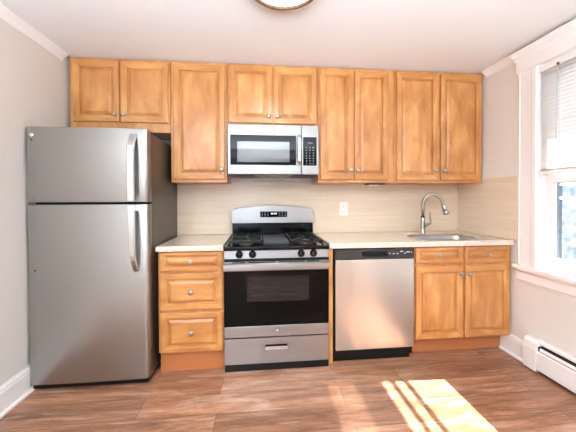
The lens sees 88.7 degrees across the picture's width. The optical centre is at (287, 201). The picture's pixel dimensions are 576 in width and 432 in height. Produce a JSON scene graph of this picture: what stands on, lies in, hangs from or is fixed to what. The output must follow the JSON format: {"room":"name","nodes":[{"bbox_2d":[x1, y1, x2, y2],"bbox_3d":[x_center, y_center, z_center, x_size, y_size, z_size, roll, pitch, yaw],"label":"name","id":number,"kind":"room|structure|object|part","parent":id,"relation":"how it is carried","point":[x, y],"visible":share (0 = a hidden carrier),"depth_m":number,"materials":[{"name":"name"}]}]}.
{"room":"kitchen","nodes":[
{"label":"kitchen","id":0,"kind":"room"},
{"bbox_2d":[0,19,70,385],"bbox_3d":[-1.564,0.070,0.183,0.100,2.352,4.900,0,1,-6],"label":"wall","id":1,"kind":"structure","parent":0,"point":[34,83],"depth_m":1.83,"materials":[{"name":"white paint"}]},
{"bbox_2d":[0,365,34,418],"bbox_3d":[-1.499,1.163,0.242,0.030,0.165,4.780,0,1,-6],"label":"baseboard","id":2,"kind":"structure","parent":1,"relation":"attached to","point":[17,388],"depth_m":1.78,"materials":[{"name":"white paint"}]},
{"bbox_2d":[0,2,68,60],"bbox_3d":[-1.481,-1.075,0.045,0.048,0.058,4.435,0,1,-6],"label":"trim","id":3,"kind":"structure","parent":1,"relation":"attached to","point":[6,14],"depth_m":1.90,"materials":[{"name":"white paint"}]},
{"bbox_2d":[162,140,408,236],"bbox_3d":[-0.008,0.034,2.849,3.720,2.352,0.100,0,1,-6],"label":"wall","id":4,"kind":"structure","parent":0,"point":[165,141],"depth_m":2.78,"materials":[{"name":"white paint"}]},
{"bbox_2d":[70,57,170,139],"bbox_3d":[-1.330,-0.840,2.462,0.753,0.574,0.367,0,1,-6],"label":"upper cabinet","id":5,"kind":"object","parent":4,"relation":"attached to","point":[104,93],"visible":0.94,"depth_m":2.31,"materials":[{"name":"brown wood"}]},
{"bbox_3d":[-1.494,-0.862,2.300,0.340,0.470,0.020,0,1,-6],"label":"door","id":6,"kind":"part","parent":5,"relation":"part of","materials":[{"name":"brown wood"}]},
{"bbox_3d":[-1.132,-0.864,2.336,0.358,0.474,0.020,0,1,-6],"label":"door","id":7,"kind":"part","parent":5,"relation":"part of","materials":[{"name":"brown wood"}]},
{"bbox_2d":[171,61,230,183],"bbox_3d":[-0.731,-0.644,2.523,0.442,0.972,0.367,0,1,-6],"label":"upper cabinet","id":8,"kind":"object","parent":4,"relation":"attached to","point":[199,150],"visible":0.99,"depth_m":2.37,"materials":[{"name":"brown wood"}]},
{"bbox_2d":[227,64,317,125],"bbox_3d":[-0.135,-0.882,2.579,0.750,0.501,0.367,0,1,-6],"label":"upper cabinet","id":9,"kind":"object","parent":4,"relation":"attached to","point":[256,94],"visible":0.98,"depth_m":2.43,"materials":[{"name":"brown wood"}]},
{"bbox_3d":[-0.303,-0.876,2.417,0.352,0.460,0.020,0,1,-6],"label":"door","id":10,"kind":"part","parent":9,"relation":"part of","materials":[{"name":"brown wood"}]},
{"bbox_2d":[227,124,318,177],"bbox_3d":[-0.129,-0.415,2.553,0.738,0.419,0.432,0,1,-6],"label":"microwave","id":11,"kind":"object","parent":9,"relation":"attached to","point":[254,151],"visible":1,"depth_m":2.38,"materials":[{"name":"grey metal"}]},
{"bbox_3d":[0.093,-0.419,2.381,0.028,0.247,0.046,0,1,-6],"label":"handle","id":12,"kind":"part","parent":11,"relation":"part of","materials":[{"name":"silver metal"}]},
{"bbox_3d":[0.061,-0.877,2.453,0.353,0.462,0.020,0,1,-6],"label":"door","id":13,"kind":"part","parent":9,"relation":"part of","materials":[{"name":"brown wood"}]},
{"bbox_2d":[177,182,457,234],"bbox_3d":[0.345,0.053,2.829,2.740,0.488,0.010,0,1,-6],"label":"backsplash","id":14,"kind":"structure","parent":4,"relation":"attached to","point":[201,208],"depth_m":2.83,"materials":[{"name":"beige tile"}]},
{"bbox_2d":[339,202,347,214],"bbox_3d":[0.539,0.068,2.839,0.083,0.128,0.009,0,1,-6],"label":"wall outlet","id":15,"kind":"object","parent":4,"relation":"attached to","point":[343,206],"visible":1,"depth_m":2.83,"materials":[{"name":"white plastic"}]},
{"bbox_2d":[311,67,393,184],"bbox_3d":[0.574,-0.650,2.652,0.666,0.972,0.367,0,1,-6],"label":"upper cabinet","id":16,"kind":"object","parent":4,"relation":"attached to","point":[355,107],"visible":1,"depth_m":2.50,"materials":[{"name":"brown wood"}]},
{"bbox_3d":[0.413,-0.649,2.491,0.286,0.922,0.020,0,1,-6],"label":"door","id":17,"kind":"part","parent":16,"relation":"part of","materials":[{"name":"brown wood"}]},
{"bbox_3d":[0.716,-0.650,2.521,0.296,0.922,0.020,0,1,-6],"label":"door","id":18,"kind":"part","parent":16,"relation":"part of","materials":[{"name":"brown wood"}]},
{"bbox_2d":[365,183,384,185],"bbox_3d":[0.777,-0.153,2.623,0.160,0.022,0.080,0,1,-6],"label":"light","id":19,"kind":"object","parent":16,"relation":"attached to","point":[367,184],"visible":1,"depth_m":2.58,"materials":[{"name":"grey plastic"}]},
{"bbox_2d":[385,70,481,184],"bbox_3d":[1.316,-0.653,2.725,0.817,0.972,0.367,0,1,-6],"label":"upper cabinet","id":20,"kind":"object","parent":4,"relation":"attached to","point":[438,115],"visible":0.98,"depth_m":2.58,"materials":[{"name":"brown wood"}]},
{"bbox_3d":[1.128,-0.650,2.561,0.380,0.926,0.020,0,1,-6],"label":"door","id":21,"kind":"part","parent":20,"relation":"part of","materials":[{"name":"brown wood"}]},
{"bbox_3d":[1.528,-0.652,2.601,0.380,0.926,0.020,0,1,-6],"label":"door","id":22,"kind":"part","parent":20,"relation":"part of","materials":[{"name":"brown wood"}]},
{"bbox_2d":[0,347,575,431],"bbox_3d":[0.237,1.278,0.425,3.720,0.080,5.000,0,1,-6],"label":"floor","id":23,"kind":"structure","parent":0,"point":[478,389],"depth_m":1.80,"materials":[{"name":"brown wood"}]},
{"bbox_2d":[27,126,176,388],"bbox_3d":[-1.324,0.365,2.243,0.743,1.712,0.786,0,1,-6],"label":"refrigerator","id":24,"kind":"object","parent":23,"relation":"on","point":[105,198],"visible":0.94,"depth_m":1.92,"materials":[{"name":"grey metal"}]},
{"bbox_3d":[-1.297,-0.239,1.939,0.743,0.484,0.068,0,1,-6],"label":"freezer door","id":25,"kind":"part","parent":24,"relation":"part of","materials":[{"name":"silver metal"}]},
{"bbox_3d":[-1.294,0.598,1.949,0.743,1.161,0.068,0,1,-6],"label":"door","id":26,"kind":"part","parent":24,"relation":"part of","materials":[{"name":"silver metal"}]},
{"bbox_3d":[-1.009,-0.226,1.909,0.042,0.437,0.075,0,1,-6],"label":"handle","id":27,"kind":"part","parent":24,"relation":"part of","materials":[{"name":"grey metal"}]},
{"bbox_3d":[-1.004,0.243,1.915,0.048,0.436,0.075,0,1,-6],"label":"handle","id":28,"kind":"part","parent":24,"relation":"part of","materials":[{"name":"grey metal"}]},
{"bbox_2d":[158,250,224,370],"bbox_3d":[-0.714,0.782,2.388,0.452,0.872,0.672,0,1,-6],"label":"base cabinet","id":29,"kind":"object","parent":23,"relation":"on","point":[190,283],"visible":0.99,"depth_m":2.09,"materials":[{"name":"brown wood"}]},
{"bbox_3d":[-0.681,0.636,2.091,0.426,0.255,0.020,0,1,-6],"label":"drawer","id":30,"kind":"part","parent":29,"relation":"part of","materials":[{"name":"brown wood"}]},
{"bbox_3d":[-0.682,0.422,2.088,0.426,0.135,0.020,0,1,-6],"label":"drawer","id":31,"kind":"part","parent":29,"relation":"part of","materials":[{"name":"brown wood"}]},
{"bbox_3d":[-0.680,0.926,2.094,0.426,0.282,0.020,0,1,-6],"label":"drawer","id":32,"kind":"part","parent":29,"relation":"part of","materials":[{"name":"brown wood"}]},
{"bbox_2d":[155,234,231,251],"bbox_3d":[-0.718,0.326,2.389,0.462,0.038,0.661,0,1,-6],"label":"countertop","id":33,"kind":"structure","parent":29,"relation":"on","point":[182,243],"depth_m":2.18,"materials":[{"name":"beige stone"}]},
{"bbox_2d":[223,205,329,371],"bbox_3d":[-0.104,0.627,2.433,0.759,1.176,0.692,0,1,-6],"label":"gas range","id":34,"kind":"object","parent":23,"relation":"on","point":[276,294],"visible":1,"depth_m":2.14,"materials":[{"name":"silver metal"}]},
{"bbox_3d":[-0.344,0.378,2.090,0.054,0.054,0.030,0,1,-6],"label":"burner knob","id":35,"kind":"part","parent":34,"relation":"part of","materials":[{"name":"black plastic"}]},
{"bbox_3d":[-0.317,0.319,2.269,0.120,0.018,0.120,0,1,-6],"label":"burner","id":36,"kind":"part","parent":34,"relation":"part of","materials":[{"name":"grey metal"}]},
{"bbox_3d":[-0.250,0.377,2.099,0.054,0.054,0.030,0,1,-6],"label":"burner knob","id":37,"kind":"part","parent":34,"relation":"part of","materials":[{"name":"black plastic"}]},
{"bbox_3d":[-0.135,0.115,2.724,0.746,0.158,0.085,0,1,-6],"label":"arched panel","id":38,"kind":"part","parent":34,"relation":"part of","materials":[{"name":"silver metal"}]},
{"bbox_3d":[-0.075,1.074,2.157,0.759,0.184,0.036,0,1,-6],"label":"storage drawer","id":39,"kind":"part","parent":34,"relation":"part of","materials":[{"name":"silver metal"}]},
{"bbox_3d":[-0.076,0.701,2.155,0.759,0.546,0.028,0,1,-6],"label":"oven door","id":40,"kind":"part","parent":34,"relation":"part of","materials":[{"name":"black glass"}]},
{"bbox_3d":[-0.076,0.460,2.136,0.759,0.060,0.008,0,1,-6],"label":"trim","id":41,"kind":"part","parent":34,"relation":"part of","materials":[{"name":"silver metal"}]},
{"bbox_3d":[-0.074,0.935,2.141,0.759,0.078,0.008,0,1,-6],"label":"trim","id":42,"kind":"part","parent":34,"relation":"part of","materials":[{"name":"silver metal"}]},
{"bbox_3d":[-0.072,0.462,2.098,0.755,0.054,0.024,0,1,-6],"label":"handle","id":43,"kind":"part","parent":34,"relation":"part of","materials":[{"name":"silver metal"}]},
{"bbox_3d":[-0.075,0.693,2.139,0.755,0.406,0.007,0,1,-6],"label":"door glass","id":44,"kind":"part","parent":34,"relation":"part of","materials":[{"name":"black glass"}]},
{"bbox_3d":[-0.103,1.190,2.446,0.751,0.050,0.610,0,1,-6],"label":"kick plate","id":45,"kind":"part","parent":34,"relation":"part of","materials":[{"name":"black plastic"}]},
{"bbox_3d":[-0.106,0.309,2.433,0.194,0.031,0.495,0,1,-6],"label":"griddle plate","id":46,"kind":"part","parent":34,"relation":"part of","materials":[{"name":"grey metal"}]},
{"bbox_2d":[224,236,328,250],"bbox_3d":[-0.105,0.331,2.426,0.759,0.031,0.619,0,1,-6],"label":"cooktop","id":47,"kind":"object","parent":34,"relation":"in","point":[270,243],"depth_m":2.16,"materials":[{"name":"black metal"}]},
{"bbox_3d":[-0.078,0.378,2.161,0.759,0.056,0.064,0,1,-6],"label":"control panel","id":48,"kind":"part","parent":34,"relation":"part of","materials":[{"name":"silver metal"}]},
{"bbox_3d":[0.100,0.376,2.134,0.054,0.054,0.030,0,1,-6],"label":"burner knob","id":49,"kind":"part","parent":34,"relation":"part of","materials":[{"name":"black plastic"}]},
{"bbox_3d":[0.136,0.317,2.314,0.128,0.018,0.128,0,1,-6],"label":"burner","id":50,"kind":"part","parent":34,"relation":"part of","materials":[{"name":"grey metal"}]},
{"bbox_3d":[0.191,0.375,2.143,0.054,0.054,0.030,0,1,-6],"label":"burner knob","id":51,"kind":"part","parent":34,"relation":"part of","materials":[{"name":"black plastic"}]},
{"bbox_2d":[328,248,332,363],"bbox_3d":[0.293,0.777,2.503,0.029,0.872,0.605,0,1,-6],"label":"filler panel","id":52,"kind":"object","parent":23,"relation":"on","point":[330,258],"visible":0.24,"depth_m":2.20,"materials":[{"name":"brown wood"}]},
{"bbox_2d":[333,247,413,360],"bbox_3d":[0.623,0.779,2.518,0.626,0.864,0.620,0,1,-6],"label":"dishwasher","id":53,"kind":"object","parent":23,"relation":"on","point":[373,288],"visible":0.94,"depth_m":2.21,"materials":[{"name":"silver metal"}]},
{"bbox_2d":[412,245,510,351],"bbox_3d":[1.341,0.772,2.591,0.810,0.872,0.672,0,1,-6],"label":"base cabinet","id":54,"kind":"object","parent":23,"relation":"on","point":[462,293],"visible":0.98,"depth_m":2.29,"materials":[{"name":"brown wood"}]},
{"bbox_2d":[313,231,513,248],"bbox_3d":[1.009,0.318,2.559,1.474,0.038,0.661,0,1,-6],"label":"countertop","id":55,"kind":"structure","parent":54,"relation":"on","point":[345,239],"depth_m":2.30,"materials":[{"name":"beige stone"}]},
{"bbox_2d":[419,193,449,233],"bbox_3d":[1.341,0.106,2.697,0.254,0.379,0.062,0,1,18],"label":"faucet","id":56,"kind":"object","parent":55,"relation":"on","point":[445,210],"visible":0.99,"depth_m":2.71,"materials":[{"name":"silver metal"}]},
{"bbox_3d":[1.291,0.165,2.716,0.068,0.140,0.033,0,1,19],"label":"lever","id":57,"kind":"part","parent":56,"relation":"part of","materials":[{"name":"silver metal"}]},
{"bbox_3d":[1.331,0.029,2.698,0.201,0.225,0.033,0,1,18],"label":"spout","id":58,"kind":"part","parent":56,"relation":"part of","materials":[{"name":"silver metal"}]},
{"bbox_2d":[408,234,480,239],"bbox_3d":[1.304,0.385,2.478,0.517,0.180,0.307,0,1,-6],"label":"sink","id":59,"kind":"object","parent":55,"relation":"in","point":[441,236],"visible":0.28,"depth_m":2.60,"materials":[{"name":"grey metal"}]},
{"bbox_3d":[1.167,0.412,2.271,0.382,0.126,0.020,0,1,-6],"label":"drawer","id":60,"kind":"part","parent":54,"relation":"part of","materials":[{"name":"brown wood"}]},
{"bbox_3d":[1.168,0.776,2.275,0.382,0.560,0.020,0,1,-6],"label":"door","id":61,"kind":"part","parent":54,"relation":"part of","materials":[{"name":"brown wood"}]},
{"bbox_3d":[1.565,0.775,2.314,0.376,0.560,0.020,0,1,-6],"label":"door","id":62,"kind":"part","parent":54,"relation":"part of","materials":[{"name":"brown wood"}]},
{"bbox_3d":[1.564,0.410,2.310,0.376,0.126,0.020,0,1,-6],"label":"drawer","id":63,"kind":"part","parent":54,"relation":"part of","materials":[{"name":"brown wood"}]},
{"bbox_2d":[0,0,575,73],"bbox_3d":[0.228,-1.154,0.397,3.720,0.080,5.000,0,1,-6],"label":"ceiling","id":64,"kind":"structure","parent":0,"point":[449,36],"depth_m":1.94,"materials":[{"name":"white paint"}]},
{"bbox_2d":[255,0,312,10],"bbox_3d":[-0.017,-1.076,1.420,0.360,0.099,0.360,0,1,-6],"label":"ceiling light","id":65,"kind":"object","parent":64,"relation":"attached to","point":[283,5],"visible":1,"depth_m":1.55,"materials":[{"name":"white paint"}]},
{"bbox_3d":[-0.017,-1.036,1.421,0.320,0.020,0.320,0,1,-6],"label":"lamp shade","id":66,"kind":"part","parent":65,"relation":"part of","materials":[{"name":"white glass"}]},
{"bbox_2d":[462,63,575,356],"bbox_3d":[2.024,0.054,0.537,0.130,2.352,4.900,0,1,-6],"label":"wall","id":67,"kind":"structure","parent":0,"point":[545,315],"depth_m":2.32,"materials":[{"name":"white paint"}]},
{"bbox_2d":[458,176,517,239],"bbox_3d":[1.748,0.046,2.623,0.010,0.496,0.695,0,1,-6],"label":"backsplash","id":68,"kind":"structure","parent":67,"relation":"attached to","point":[489,207],"depth_m":2.54,"materials":[{"name":"beige tile"}]},
{"bbox_2d":[482,54,514,77],"bbox_3d":[1.743,-1.114,2.423,0.048,0.058,0.335,0,1,-6],"label":"trim","id":69,"kind":"structure","parent":67,"relation":"attached to","point":[506,62],"depth_m":2.43,"materials":[{"name":"white paint"}]},
{"bbox_2d":[499,334,522,362],"bbox_3d":[1.970,1.155,0.321,0.030,0.155,4.255,0,1,-6],"label":"baseboard","id":70,"kind":"structure","parent":67,"relation":"attached to","point":[511,344],"depth_m":2.32,"materials":[{"name":"white paint"}]},
{"bbox_2d":[509,18,575,298],"bbox_3d":[1.886,-0.246,1.642,0.248,1.728,1.292,0,1,-6],"label":"window","id":71,"kind":"structure","parent":67,"relation":"in","point":[540,264],"depth_m":2.11,"materials":[{"name":"white paint"}]},
{"bbox_3d":[1.833,-0.240,1.658,0.026,1.445,1.205,0,1,-6],"label":"casing","id":72,"kind":"part","parent":71,"relation":"part of","materials":[{"name":"white paint"}]},
{"bbox_3d":[1.803,-1.036,1.622,0.086,0.148,1.287,0,1,-6],"label":"head casing","id":73,"kind":"part","parent":71,"relation":"part of","materials":[{"name":"white paint"}]},
{"bbox_2d":[540,52,575,174],"bbox_3d":[1.837,-0.564,1.656,0.047,0.753,0.877,0,1,-6],"label":"window blind","id":74,"kind":"object","parent":71,"relation":"attached to","point":[558,133],"visible":1,"depth_m":1.96,"materials":[{"name":"white paint"}]},
{"bbox_3d":[1.846,-0.202,1.661,0.024,0.028,0.877,0,1,-6],"label":"rail","id":75,"kind":"part","parent":74,"relation":"part of","materials":[{"name":"white paint"}]},
{"bbox_3d":[1.802,-0.563,1.946,0.002,0.715,0.002,0,1,-6],"label":"ladder cord","id":76,"kind":"part","parent":74,"relation":"part of","materials":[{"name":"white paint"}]},
{"bbox_3d":[1.996,-0.251,1.674,0.024,1.425,0.935,0,1,-6],"label":"storm frame","id":77,"kind":"part","parent":71,"relation":"part of","materials":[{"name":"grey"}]},
{"bbox_3d":[1.899,0.128,1.669,0.032,0.712,0.903,0,1,-6],"label":"sash","id":78,"kind":"part","parent":71,"relation":"part of","materials":[{"name":"white plastic"}]},
{"bbox_2d":[523,335,575,393],"bbox_3d":[1.885,1.105,0.988,0.062,0.216,2.400,0,1,-6],"label":"baseboard heater","id":79,"kind":"object","parent":67,"relation":"attached to","point":[558,365],"visible":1,"depth_m":1.99,"materials":[{"name":"white metal"}]},
{"bbox_3d":[1.905,1.090,0.942,0.032,0.182,2.305,0,1,-6],"label":"panel","id":80,"kind":"part","parent":79,"relation":"part of","materials":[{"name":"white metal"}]},
{"bbox_3d":[6.708,4.229,3.510,9.500,0.100,16.000,0,1,-6],"label":"ground","id":81,"kind":"structure","parent":0,"visible":0},
{"bbox_2d":[562,182,575,261],"bbox_3d":[5.156,1.387,3.324,0.200,5.600,12.000,0,1,-6],"label":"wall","id":82,"kind":"structure","parent":81,"relation":"on","point":[568,206],"depth_m":5.10,"materials":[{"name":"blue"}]}
]}

